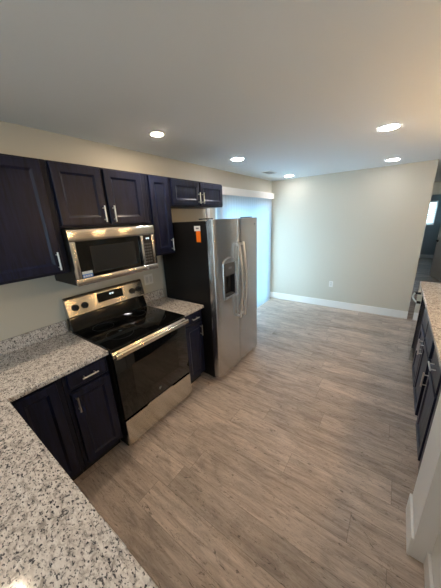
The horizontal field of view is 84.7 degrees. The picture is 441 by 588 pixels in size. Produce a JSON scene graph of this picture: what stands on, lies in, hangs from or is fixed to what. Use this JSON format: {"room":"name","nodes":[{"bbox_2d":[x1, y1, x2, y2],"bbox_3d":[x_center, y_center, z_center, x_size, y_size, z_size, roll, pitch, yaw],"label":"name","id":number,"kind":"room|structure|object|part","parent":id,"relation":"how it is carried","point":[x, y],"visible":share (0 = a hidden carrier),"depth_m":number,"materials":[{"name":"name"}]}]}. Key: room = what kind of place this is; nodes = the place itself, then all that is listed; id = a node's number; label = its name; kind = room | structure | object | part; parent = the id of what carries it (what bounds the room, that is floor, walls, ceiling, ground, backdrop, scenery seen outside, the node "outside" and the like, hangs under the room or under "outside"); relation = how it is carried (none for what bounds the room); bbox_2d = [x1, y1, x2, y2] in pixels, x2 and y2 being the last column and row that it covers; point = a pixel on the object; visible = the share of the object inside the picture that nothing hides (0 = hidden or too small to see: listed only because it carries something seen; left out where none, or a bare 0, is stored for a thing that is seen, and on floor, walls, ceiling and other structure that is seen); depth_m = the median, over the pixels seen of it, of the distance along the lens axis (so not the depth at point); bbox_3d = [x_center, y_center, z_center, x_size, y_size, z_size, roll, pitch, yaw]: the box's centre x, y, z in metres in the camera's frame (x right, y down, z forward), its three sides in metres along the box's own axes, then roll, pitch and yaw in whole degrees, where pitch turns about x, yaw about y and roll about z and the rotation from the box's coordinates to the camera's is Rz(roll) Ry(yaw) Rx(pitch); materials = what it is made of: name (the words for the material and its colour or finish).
{"room":"kitchen","nodes":[
{"label":"kitchen","id":0,"kind":"room"},
{"bbox_2d":[0,121,271,340],"bbox_3d":[-1.292,-0.025,2.134,0.120,2.442,8.291,10,21,34],"label":"wall","id":1,"kind":"structure","parent":0,"point":[26,306],"depth_m":1.98,"materials":[{"name":"beige paint"}]},
{"bbox_2d":[0,320,67,355],"bbox_3d":[-1.671,0.438,1.571,0.020,0.100,1.258,10,21,34],"label":"backsplash","id":2,"kind":"structure","parent":1,"relation":"attached to","point":[12,344],"depth_m":1.85,"materials":[{"name":"stone"}]},
{"bbox_2d":[0,153,69,284],"bbox_3d":[-1.337,-0.457,1.521,0.372,0.724,0.473,10,21,34],"label":"upper cabinet","id":3,"kind":"object","parent":1,"relation":"attached to","point":[31,241],"visible":1,"depth_m":1.49,"materials":[{"name":"blue wood"}]},
{"bbox_3d":[-1.093,-0.222,1.634,0.035,0.120,0.011,10,21,34],"label":"handle","id":4,"kind":"part","parent":3,"relation":"part of","materials":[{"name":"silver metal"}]},
{"bbox_2d":[44,160,149,227],"bbox_3d":[-0.986,-0.767,1.953,0.372,0.420,0.760,10,21,34],"label":"upper cabinet","id":5,"kind":"object","parent":1,"relation":"attached to","point":[83,195],"visible":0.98,"depth_m":1.79,"materials":[{"name":"blue"}]},
{"bbox_3d":[-0.989,-0.695,1.717,0.020,0.392,0.333,10,21,34],"label":"door","id":6,"kind":"part","parent":5,"relation":"part of","materials":[{"name":"blue wood"}]},
{"bbox_3d":[-0.880,-0.612,1.845,0.035,0.120,0.011,10,21,34],"label":"handle","id":7,"kind":"part","parent":5,"relation":"part of","materials":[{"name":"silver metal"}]},
{"bbox_2d":[55,224,157,286],"bbox_3d":[-0.957,-0.367,2.068,0.400,0.403,0.752,10,21,34],"label":"microwave","id":8,"kind":"object","parent":5,"relation":"attached to","point":[94,254],"visible":0.98,"depth_m":1.88,"materials":[{"name":"silver metal"}]},
{"bbox_2d":[82,270,92,277],"bbox_3d":[-0.976,-0.148,1.779,0.001,0.042,0.075,10,21,34],"label":"print","id":9,"kind":"object","parent":8,"relation":"on","point":[85,273],"depth_m":1.78,"materials":[{"name":"white paper"}]},
{"bbox_3d":[-0.832,-0.490,1.925,0.026,0.079,0.738,10,21,34],"label":"rail","id":10,"kind":"part","parent":8,"relation":"part of","materials":[{"name":"silver metal"}]},
{"bbox_3d":[-0.861,-0.309,1.929,0.024,0.265,0.532,10,21,34],"label":"door","id":11,"kind":"part","parent":8,"relation":"part of","materials":[{"name":"black glass"}]},
{"bbox_3d":[-0.817,-0.176,2.023,0.026,0.048,0.738,10,21,34],"label":"rail","id":12,"kind":"part","parent":8,"relation":"part of","materials":[{"name":"silver metal"}]},
{"bbox_3d":[-0.682,-0.380,2.127,0.024,0.256,0.028,10,21,34],"label":"handle","id":13,"kind":"part","parent":8,"relation":"part of","materials":[{"name":"silver metal"}]},
{"bbox_3d":[-0.834,-0.634,1.907,0.035,0.120,0.011,10,21,34],"label":"handle","id":14,"kind":"part","parent":5,"relation":"part of","materials":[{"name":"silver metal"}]},
{"bbox_3d":[-0.781,-0.791,1.994,0.020,0.392,0.333,10,21,34],"label":"door","id":15,"kind":"part","parent":5,"relation":"part of","materials":[{"name":"blue wood"}]},
{"bbox_2d":[144,273,152,284],"bbox_3d":[-0.801,-0.163,2.696,0.009,0.114,0.116,10,21,34],"label":"outlet plate","id":16,"kind":"object","parent":1,"relation":"attached to","point":[148,279],"visible":1,"depth_m":2.69,"materials":[{"name":"white plastic"}]},
{"bbox_2d":[144,288,163,302],"bbox_3d":[-0.774,0.023,2.768,0.020,0.100,0.313,10,21,34],"label":"backsplash","id":17,"kind":"structure","parent":1,"relation":"attached to","point":[157,294],"depth_m":2.77,"materials":[{"name":"stone"}]},
{"bbox_2d":[134,174,174,255],"bbox_3d":[-0.678,-0.761,2.401,0.372,0.724,0.281,10,21,34],"label":"upper cabinet","id":18,"kind":"object","parent":1,"relation":"attached to","point":[157,187],"visible":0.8,"depth_m":2.30,"materials":[{"name":"blue wood"}]},
{"bbox_3d":[-0.563,-0.746,2.321,0.020,0.693,0.228,10,21,34],"label":"door","id":19,"kind":"part","parent":18,"relation":"part of","materials":[{"name":"blue wood"}]},
{"bbox_2d":[168,177,222,208],"bbox_3d":[-0.345,-1.137,2.789,0.372,0.267,0.898,10,21,34],"label":"upper cabinet","id":20,"kind":"object","parent":1,"relation":"attached to","point":[184,194],"visible":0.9,"depth_m":2.64,"materials":[{"name":"blue"}]},
{"bbox_3d":[-0.360,-1.058,2.538,0.020,0.237,0.413,10,21,34],"label":"door","id":21,"kind":"part","parent":20,"relation":"part of","materials":[{"name":"blue wood"}]},
{"bbox_3d":[-0.106,-1.176,2.877,0.020,0.237,0.428,10,21,34],"label":"door","id":22,"kind":"part","parent":20,"relation":"part of","materials":[{"name":"blue wood"}]},
{"bbox_2d":[206,208,209,219],"bbox_3d":[0.438,-0.632,4.367,0.018,2.120,2.060,10,21,34],"label":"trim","id":23,"kind":"structure","parent":1,"relation":"attached to","point":[207,209],"depth_m":3.35,"materials":[{"name":"white wood"}]},
{"bbox_2d":[217,186,273,307],"bbox_3d":[0.527,-0.687,4.367,0.108,2.182,1.819,10,21,34],"label":"vertical blinds","id":24,"kind":"object","parent":1,"relation":"attached to","point":[237,203],"visible":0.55,"depth_m":4.50,"materials":[{"name":"white plastic"}]},
{"bbox_2d":[0,0,440,181],"bbox_3d":[3.167,-1.744,2.728,6.240,0.100,15.520,10,21,34],"label":"ceiling","id":25,"kind":"structure","parent":0,"point":[297,88],"depth_m":1.20,"materials":[{"name":"white paint"}]},
{"bbox_2d":[148,131,165,136],"bbox_3d":[-0.505,-1.270,1.923,0.140,0.008,0.140,10,21,34],"label":"recessed light","id":26,"kind":"object","parent":25,"relation":"in","point":[151,133],"visible":1,"depth_m":1.91,"materials":[{"name":"white plastic"}]},
{"bbox_2d":[261,171,275,173],"bbox_3d":[0.771,-1.927,3.838,0.155,0.006,0.280,10,21,34],"label":"ceiling vent","id":27,"kind":"object","parent":25,"relation":"in","point":[265,172],"visible":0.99,"depth_m":3.81,"materials":[{"name":"white plastic"}]},
{"bbox_2d":[379,125,398,130],"bbox_3d":[1.412,-1.390,2.026,0.140,0.006,0.140,10,21,34],"label":"recessed light","id":28,"kind":"object","parent":25,"relation":"in","point":[390,127],"visible":1,"depth_m":2.02,"materials":[{"name":"white plastic"}]},
{"bbox_2d":[73,258,440,587],"bbox_3d":[3.276,0.680,3.486,6.240,0.100,15.520,10,21,34],"label":"floor","id":29,"kind":"structure","parent":0,"point":[296,466],"depth_m":1.80,"materials":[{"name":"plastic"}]},
{"bbox_2d":[11,378,84,480],"bbox_3d":[-1.302,0.928,1.702,0.610,0.882,0.272,10,21,34],"label":"base cabinet","id":30,"kind":"object","parent":29,"relation":"on","point":[45,410],"visible":0.41,"depth_m":1.52,"materials":[{"name":"blue"}]},
{"bbox_2d":[60,356,122,471],"bbox_3d":[-1.118,0.852,1.918,0.645,0.882,0.308,10,21,34],"label":"base cabinet","id":31,"kind":"object","parent":29,"relation":"on","point":[89,394],"visible":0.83,"depth_m":1.73,"materials":[{"name":"blue"}]},
{"bbox_3d":[-0.940,0.732,1.604,0.035,0.115,0.011,10,21,34],"label":"handle","id":32,"kind":"part","parent":31,"relation":"part of","materials":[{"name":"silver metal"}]},
{"bbox_3d":[-0.906,0.540,1.655,0.020,0.114,0.267,10,21,34],"label":"drawer","id":33,"kind":"part","parent":31,"relation":"part of","materials":[{"name":"blue wood"}]},
{"bbox_3d":[-0.883,0.545,1.640,0.035,0.011,0.107,10,21,34],"label":"handle","id":34,"kind":"part","parent":31,"relation":"part of","materials":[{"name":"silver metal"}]},
{"bbox_3d":[-0.890,0.906,1.770,0.020,0.600,0.267,10,21,34],"label":"door","id":35,"kind":"part","parent":31,"relation":"part of","materials":[{"name":"blue wood"}]},
{"bbox_2d":[62,279,191,445],"bbox_3d":[-0.778,0.562,2.257,0.682,1.204,0.758,10,21,34],"label":"range","id":36,"kind":"object","parent":29,"relation":"on","point":[146,346],"visible":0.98,"depth_m":2.09,"materials":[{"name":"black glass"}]},
{"bbox_3d":[-1.206,0.117,2.021,0.039,0.054,0.054,10,21,34],"label":"knob","id":37,"kind":"part","parent":36,"relation":"part of","materials":[{"name":"black plastic"}]},
{"bbox_3d":[-1.053,0.025,2.278,0.062,0.169,0.758,10,21,34],"label":"control panel","id":38,"kind":"part","parent":36,"relation":"part of","materials":[{"name":"silver metal"}]},
{"bbox_2d":[72,305,184,352],"bbox_3d":[-0.795,0.270,2.169,0.592,0.026,0.754,10,21,34],"label":"cooktop","id":39,"kind":"object","parent":36,"relation":"in","point":[119,332],"depth_m":2.08,"materials":[{"name":"black glass"}]},
{"bbox_3d":[-0.563,0.346,2.021,0.037,0.050,0.750,10,21,34],"label":"vent trim","id":40,"kind":"part","parent":36,"relation":"part of","materials":[{"name":"silver metal"}]},
{"bbox_3d":[-0.553,0.632,2.113,0.029,0.544,0.746,10,21,34],"label":"oven door","id":41,"kind":"part","parent":36,"relation":"part of","materials":[{"name":"black glass"}]},
{"bbox_3d":[-0.533,0.354,2.001,0.052,0.050,0.746,10,21,34],"label":"handle","id":42,"kind":"part","parent":36,"relation":"part of","materials":[{"name":"silver metal"}]},
{"bbox_3d":[-0.535,1.018,2.233,0.030,0.254,0.746,10,21,34],"label":"drawer","id":43,"kind":"part","parent":36,"relation":"part of","materials":[{"name":"silver metal"}]},
{"bbox_2d":[185,309,204,383],"bbox_3d":[-0.497,0.565,2.747,0.645,0.882,0.302,10,21,34],"label":"base cabinet","id":44,"kind":"object","parent":29,"relation":"on","point":[194,328],"visible":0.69,"depth_m":2.58,"materials":[{"name":"blue wood"}]},
{"bbox_2d":[144,288,203,316],"bbox_3d":[-0.525,0.080,2.601,0.630,0.130,0.313,10,21,34],"label":"countertop","id":45,"kind":"structure","parent":44,"relation":"on","point":[156,299],"depth_m":2.62,"materials":[{"name":"stone"}]},
{"bbox_3d":[-0.284,0.249,2.484,0.020,0.106,0.260,10,21,34],"label":"drawer","id":46,"kind":"part","parent":44,"relation":"part of","materials":[{"name":"blue wood"}]},
{"bbox_2d":[162,217,256,377],"bbox_3d":[-0.048,-0.016,3.031,0.822,1.784,0.906,10,21,34],"label":"refrigerator","id":47,"kind":"object","parent":29,"relation":"on","point":[213,264],"visible":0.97,"depth_m":2.66,"materials":[{"name":"silver metal"}]},
{"bbox_3d":[0.062,0.071,2.683,0.079,1.727,0.447,10,21,34],"label":"freezer door","id":48,"kind":"part","parent":47,"relation":"part of","materials":[{"name":"silver metal"}]},
{"bbox_3d":[0.221,-0.140,2.727,0.077,0.870,0.026,10,21,34],"label":"handle","id":49,"kind":"part","parent":47,"relation":"part of","materials":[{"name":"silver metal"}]},
{"bbox_3d":[0.273,-0.164,2.796,0.077,0.870,0.026,10,21,34],"label":"handle","id":50,"kind":"part","parent":47,"relation":"part of","materials":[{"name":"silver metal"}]},
{"bbox_3d":[0.325,-0.051,3.034,0.079,1.727,0.451,10,21,34],"label":"fridge door","id":51,"kind":"part","parent":47,"relation":"part of","materials":[{"name":"silver metal"}]},
{"bbox_2d":[408,286,424,360],"bbox_3d":[2.610,0.402,2.824,0.697,0.881,0.506,10,21,34],"label":"dishwasher","id":52,"kind":"object","parent":29,"relation":"on","point":[419,307],"visible":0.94,"depth_m":2.84,"materials":[{"name":"silver metal"}]},
{"bbox_2d":[412,308,434,415],"bbox_3d":[2.164,0.634,2.180,0.656,0.861,1.113,10,21,34],"label":"base cabinet","id":53,"kind":"object","parent":29,"relation":"on","point":[425,346],"visible":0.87,"depth_m":2.18,"materials":[{"name":"blue"}]},
{"bbox_3d":[2.004,0.614,2.445,0.020,0.525,0.400,10,21,34],"label":"door","id":54,"kind":"part","parent":53,"relation":"part of","materials":[{"name":"blue wood"}]},
{"bbox_3d":[1.762,0.726,2.123,0.020,0.525,0.395,10,21,34],"label":"door","id":55,"kind":"part","parent":53,"relation":"part of","materials":[{"name":"blue wood"}]},
{"bbox_3d":[1.987,0.246,2.330,0.020,0.197,0.400,10,21,34],"label":"drawer","id":56,"kind":"part","parent":53,"relation":"part of","materials":[{"name":"blue wood"}]},
{"bbox_3d":[1.746,0.358,2.008,0.020,0.197,0.395,10,21,34],"label":"drawer","id":57,"kind":"part","parent":53,"relation":"part of","materials":[{"name":"blue wood"}]},
{"bbox_2d":[420,281,440,369],"bbox_3d":[2.114,0.216,1.954,0.680,0.030,2.383,10,21,34],"label":"countertop","id":58,"kind":"structure","parent":53,"relation":"on","point":[431,291],"depth_m":2.21,"materials":[{"name":"stone"}]},
{"bbox_2d":[416,348,440,460],"bbox_3d":[1.708,0.844,1.572,0.656,0.861,0.456,10,21,34],"label":"base cabinet","id":59,"kind":"object","parent":29,"relation":"on","point":[433,382],"visible":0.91,"depth_m":1.69,"materials":[{"name":"blue"}]},
{"bbox_3d":[1.525,0.643,1.809,0.035,0.120,0.011,10,21,34],"label":"handle","id":60,"kind":"part","parent":59,"relation":"part of","materials":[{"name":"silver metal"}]},
{"bbox_3d":[1.439,0.494,1.647,0.035,0.011,0.120,10,21,34],"label":"handle","id":61,"kind":"part","parent":59,"relation":"part of","materials":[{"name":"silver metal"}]},
{"bbox_3d":[1.457,0.491,1.623,0.020,0.197,0.365,10,21,34],"label":"drawer","id":62,"kind":"part","parent":59,"relation":"part of","materials":[{"name":"blue wood"}]},
{"bbox_2d":[418,385,440,470],"bbox_3d":[1.513,0.943,1.283,0.620,0.861,0.259,10,21,34],"label":"base cabinet","id":63,"kind":"object","parent":29,"relation":"on","point":[439,392],"visible":0.06,"depth_m":1.51,"materials":[{"name":"blue"}]},
{"bbox_3d":[-0.786,1.176,0.833,2.497,0.882,0.659,10,21,34],"label":"cabinet","id":64,"kind":"object","parent":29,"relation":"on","visible":0},
{"bbox_2d":[0,320,157,587],"bbox_3d":[-0.649,0.627,0.870,2.528,0.130,1.258,10,21,34],"label":"countertop","id":65,"kind":"structure","parent":64,"relation":"on","point":[52,536],"depth_m":0.78,"materials":[{"name":"stone"}]},
{"bbox_2d":[270,159,438,310],"bbox_3d":[2.147,-0.932,4.540,2.526,2.442,0.120,10,21,34],"label":"wall","id":66,"kind":"structure","parent":0,"point":[360,231],"depth_m":4.29,"materials":[{"name":"beige paint"}]},
{"bbox_2d":[270,292,407,318],"bbox_3d":[2.158,0.187,4.831,2.525,0.135,0.015,10,21,34],"label":"baseboard","id":67,"kind":"structure","parent":66,"relation":"attached to","point":[336,304],"depth_m":4.67,"materials":[{"name":"white wood"}]},
{"bbox_2d":[410,393,440,587],"bbox_3d":[0.852,1.146,0.365,0.710,1.080,2.016,10,21,34],"label":"wall","id":68,"kind":"structure","parent":0,"point":[427,490],"depth_m":1.21,"materials":[{"name":"white paint"}]},
{"bbox_2d":[406,493,433,587],"bbox_3d":[0.821,1.450,0.973,0.088,0.140,1.276,10,21,34],"label":"baseboard","id":69,"kind":"structure","parent":68,"relation":"attached to","point":[428,571],"depth_m":1.29,"materials":[{"name":"white wood"}]},
{"bbox_2d":[420,194,440,254],"bbox_3d":[7.679,-2.555,8.934,1.354,2.442,0.100,10,21,34],"label":"wall","id":70,"kind":"structure","parent":0,"point":[431,232],"depth_m":8.92,"materials":[{"name":"grey paint"}]},
{"bbox_2d":[419,254,433,258],"bbox_3d":[7.700,-1.441,9.230,1.344,0.140,0.015,10,21,34],"label":"baseboard","id":71,"kind":"structure","parent":70,"relation":"attached to","point":[421,255],"depth_m":9.16,"materials":[{"name":"white"}]},
{"bbox_2d":[426,200,438,224],"bbox_3d":[7.566,-2.963,8.851,0.500,0.840,0.100,10,21,34],"label":"window","id":72,"kind":"structure","parent":70,"relation":"in","point":[438,200],"depth_m":8.71,"materials":[{"name":"white"}]},
{"bbox_2d":[426,200,437,223],"bbox_3d":[7.519,-2.965,8.782,0.440,0.792,0.040,10,21,34],"label":"window blind","id":73,"kind":"object","parent":72,"relation":"attached to","point":[433,203],"visible":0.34,"depth_m":8.71,"materials":[{"name":"white"}]},
{"bbox_2d":[432,181,440,194],"bbox_3d":[5.888,-1.727,6.543,1.354,2.442,0.100,10,21,34],"label":"wall","id":74,"kind":"structure","parent":0,"point":[437,185],"depth_m":6.30,"materials":[{"name":"beige paint"}]},
{"bbox_2d":[430,224,440,280],"bbox_3d":[5.677,-1.384,6.152,0.086,2.020,0.780,4,19,21],"label":"door","id":75,"kind":"structure","parent":74,"relation":"in","point":[435,271],"depth_m":6.42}
]}

